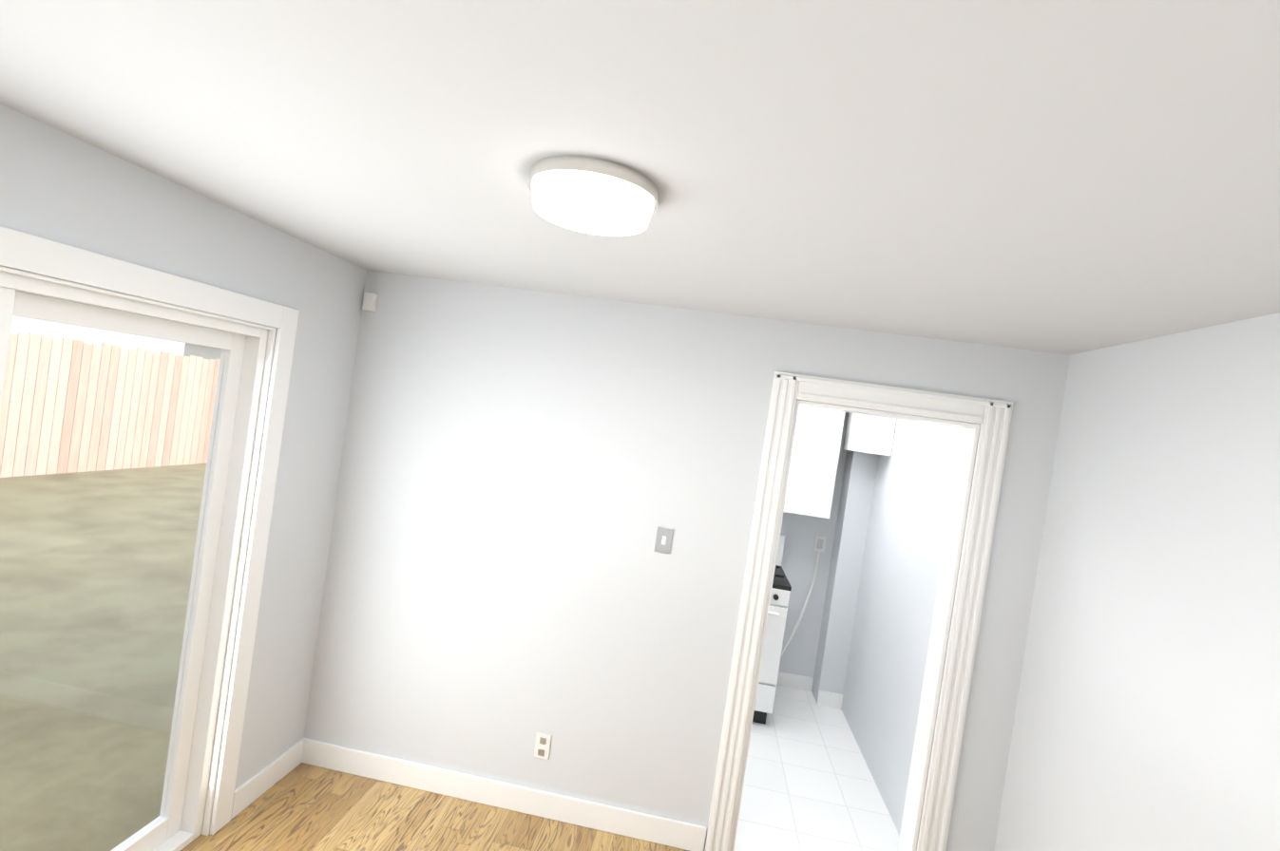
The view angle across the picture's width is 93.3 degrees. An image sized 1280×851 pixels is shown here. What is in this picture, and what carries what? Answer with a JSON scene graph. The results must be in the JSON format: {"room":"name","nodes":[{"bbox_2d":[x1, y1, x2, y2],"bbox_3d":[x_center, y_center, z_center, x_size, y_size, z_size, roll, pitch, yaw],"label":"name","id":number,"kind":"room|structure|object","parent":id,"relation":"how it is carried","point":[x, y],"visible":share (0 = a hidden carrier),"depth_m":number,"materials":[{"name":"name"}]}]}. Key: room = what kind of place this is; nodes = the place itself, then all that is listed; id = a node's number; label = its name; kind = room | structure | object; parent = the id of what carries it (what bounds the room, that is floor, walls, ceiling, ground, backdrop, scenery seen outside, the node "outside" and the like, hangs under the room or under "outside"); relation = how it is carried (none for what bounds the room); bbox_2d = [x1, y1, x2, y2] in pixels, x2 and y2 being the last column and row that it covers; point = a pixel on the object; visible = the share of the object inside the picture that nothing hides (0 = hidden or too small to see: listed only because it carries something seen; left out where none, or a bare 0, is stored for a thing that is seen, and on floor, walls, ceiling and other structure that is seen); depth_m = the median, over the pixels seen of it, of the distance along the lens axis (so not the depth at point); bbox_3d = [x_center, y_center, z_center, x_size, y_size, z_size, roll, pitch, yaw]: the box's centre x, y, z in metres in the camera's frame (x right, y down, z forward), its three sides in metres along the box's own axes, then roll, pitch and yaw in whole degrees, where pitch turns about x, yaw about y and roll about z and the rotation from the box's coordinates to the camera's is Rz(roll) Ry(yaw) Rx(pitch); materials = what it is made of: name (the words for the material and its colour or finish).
{"room":"empty dining room","nodes":[
{"label":"empty dining room","id":0,"kind":"room"},
{"bbox_2d":[0,103,366,835],"bbox_3d":[-2.076,0.422,-1.379,0.150,2.410,9.000,8,1,7],"label":"wall","id":1,"kind":"structure","parent":0,"point":[59,185],"depth_m":2.51,"materials":[{"name":"white paint"}]},
{"bbox_2d":[0,226,299,850],"bbox_3d":[-1.735,0.570,1.511,0.153,2.130,1.980,8,1,7],"label":"door frame","id":2,"kind":"structure","parent":1,"relation":"attached to","point":[177,824],"depth_m":2.30,"materials":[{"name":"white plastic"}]},
{"bbox_2d":[230,739,306,820],"bbox_3d":[-1.669,1.580,2.717,0.016,0.115,0.425,8,1,7],"label":"baseboard","id":3,"kind":"structure","parent":1,"relation":"attached to","point":[249,792],"depth_m":2.69,"materials":[{"name":"white wood"}]},
{"bbox_2d":[180,685,899,850],"bbox_3d":[-0.091,1.937,-0.688,4.320,0.072,10.850,8,1,7],"label":"floor","id":4,"kind":"structure","parent":0,"point":[301,807],"depth_m":2.81,"materials":[{"name":"brown wood"}]},
{"bbox_2d":[752,534,791,725],"bbox_3d":[0.716,1.358,4.250,0.514,1.157,0.695,8,1,7],"label":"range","id":5,"kind":"object","parent":4,"relation":"on","point":[781,589],"visible":0.17,"depth_m":3.92,"materials":[{"name":"white metal"}]},
{"bbox_2d":[0,0,1279,354],"bbox_3d":[0.270,-0.531,-0.649,4.320,0.120,11.000,8,1,7],"label":"ceiling","id":6,"kind":"structure","parent":0,"point":[1068,177],"depth_m":1.12,"materials":[{"name":"white paint"}]},
{"bbox_2d":[527,155,659,236],"bbox_3d":[-0.108,-0.516,1.390,0.300,0.074,0.300,8,1,7],"label":"flush-mount light","id":7,"kind":"object","parent":6,"relation":"attached to","point":[593,196],"visible":1,"depth_m":1.29,"materials":[{"name":"white metal"}]},
{"bbox_2d":[303,269,1069,850],"bbox_3d":[0.158,0.680,2.811,3.330,2.410,0.150,8,1,7],"label":"wall","id":8,"kind":"structure","parent":0,"point":[524,473],"depth_m":2.79,"materials":[{"name":"white paint"}]},
{"bbox_2d":[362,292,378,311],"bbox_3d":[-1.293,-0.592,2.896,0.055,0.085,0.030,8,1,7],"label":"detector","id":9,"kind":"object","parent":8,"relation":"attached to","point":[370,301],"visible":0.94,"depth_m":2.88,"materials":[{"name":"white plastic"}]},
{"bbox_2d":[303,738,706,850],"bbox_3d":[-0.680,1.719,2.822,1.974,0.115,0.019,8,1,7],"label":"baseboard","id":10,"kind":"structure","parent":8,"relation":"attached to","point":[631,824],"depth_m":2.81,"materials":[{"name":"white wood"}]},
{"bbox_2d":[533,732,551,760],"bbox_3d":[-0.453,1.487,2.802,0.070,0.115,0.008,8,1,7],"label":"outlet","id":11,"kind":"object","parent":8,"relation":"attached to","point":[542,746],"visible":1,"depth_m":2.80,"materials":[{"name":"white plastic"}]},
{"bbox_2d":[653,526,673,554],"bbox_3d":[0.108,0.520,2.736,0.073,0.115,0.009,8,1,7],"label":"light switch","id":12,"kind":"object","parent":8,"relation":"attached to","point":[663,540],"visible":1,"depth_m":2.73,"materials":[{"name":"silver metal"}]},
{"bbox_2d":[704,371,1012,850],"bbox_3d":[0.942,0.910,2.704,1.000,2.180,0.178,8,1,7],"label":"door frame","id":13,"kind":"structure","parent":8,"relation":"attached to","point":[992,418],"depth_m":2.63,"materials":[{"name":"white wood"}]},
{"bbox_2d":[778,412,961,836],"bbox_3d":[0.738,0.748,3.824,1.950,2.410,2.000,8,1,7],"label":"wall","id":14,"kind":"structure","parent":0,"point":[859,641],"depth_m":3.87,"materials":[{"name":"white paint"}]},
{"bbox_2d":[776,670,813,691],"bbox_3d":[0.590,1.867,4.686,1.473,0.103,0.015,8,1,7],"label":"baseboard","id":15,"kind":"structure","parent":14,"relation":"attached to","point":[792,680],"depth_m":4.61,"materials":[{"name":"white"}]},
{"bbox_2d":[781,535,825,655],"bbox_3d":[1.174,1.392,4.581,0.318,1.144,0.088,8,1,7],"label":"power cord","id":16,"kind":"object","parent":14,"relation":"attached to","point":[819,544],"visible":0.85,"depth_m":4.56,"materials":[{"name":"white plastic"}]},
{"bbox_2d":[783,405,847,519],"bbox_3d":[0.855,0.149,4.490,1.155,0.880,0.345,8,1,7],"label":"upper cabinet","id":17,"kind":"object","parent":14,"relation":"attached to","point":[814,462],"depth_m":4.27,"materials":[{"name":"white laminate"}]},
{"bbox_2d":[843,412,896,456],"bbox_3d":[1.602,0.005,4.204,0.247,0.375,0.296,8,1,7],"label":"upper cabinet","id":18,"kind":"object","parent":14,"relation":"attached to","point":[870,434],"depth_m":4.06,"materials":[{"name":"white laminate"}]},
{"bbox_2d":[993,312,1279,850],"bbox_3d":[1.609,0.955,-1.820,0.990,2.410,8.700,8,1,7],"label":"wall","id":19,"kind":"structure","parent":0,"point":[1147,716],"depth_m":1.88,"materials":[{"name":"white paint"}]},
{"label":"outside","id":20,"kind":"structure","parent":0,"visible":0},
{"bbox_2d":[0,463,206,850],"bbox_3d":[-33.921,-3.099,25.845,69.849,0.180,130.000,8,1,7],"label":"ground","id":21,"kind":"structure","parent":20,"point":[119,722],"depth_m":4.00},
{"bbox_2d":[0,332,220,477],"bbox_3d":[-7.857,-0.270,12.858,0.060,1.970,42.400,8,1,7],"label":"fence","id":22,"kind":"object","parent":21,"relation":"on","point":[82,392],"depth_m":9.22,"materials":[{"name":"brown wood"}]},
{"bbox_2d":[183,343,221,360],"bbox_3d":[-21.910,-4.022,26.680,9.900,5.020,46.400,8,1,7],"label":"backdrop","id":23,"kind":"object","parent":21,"relation":"on","point":[212,354],"depth_m":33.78,"materials":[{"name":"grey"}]}
]}

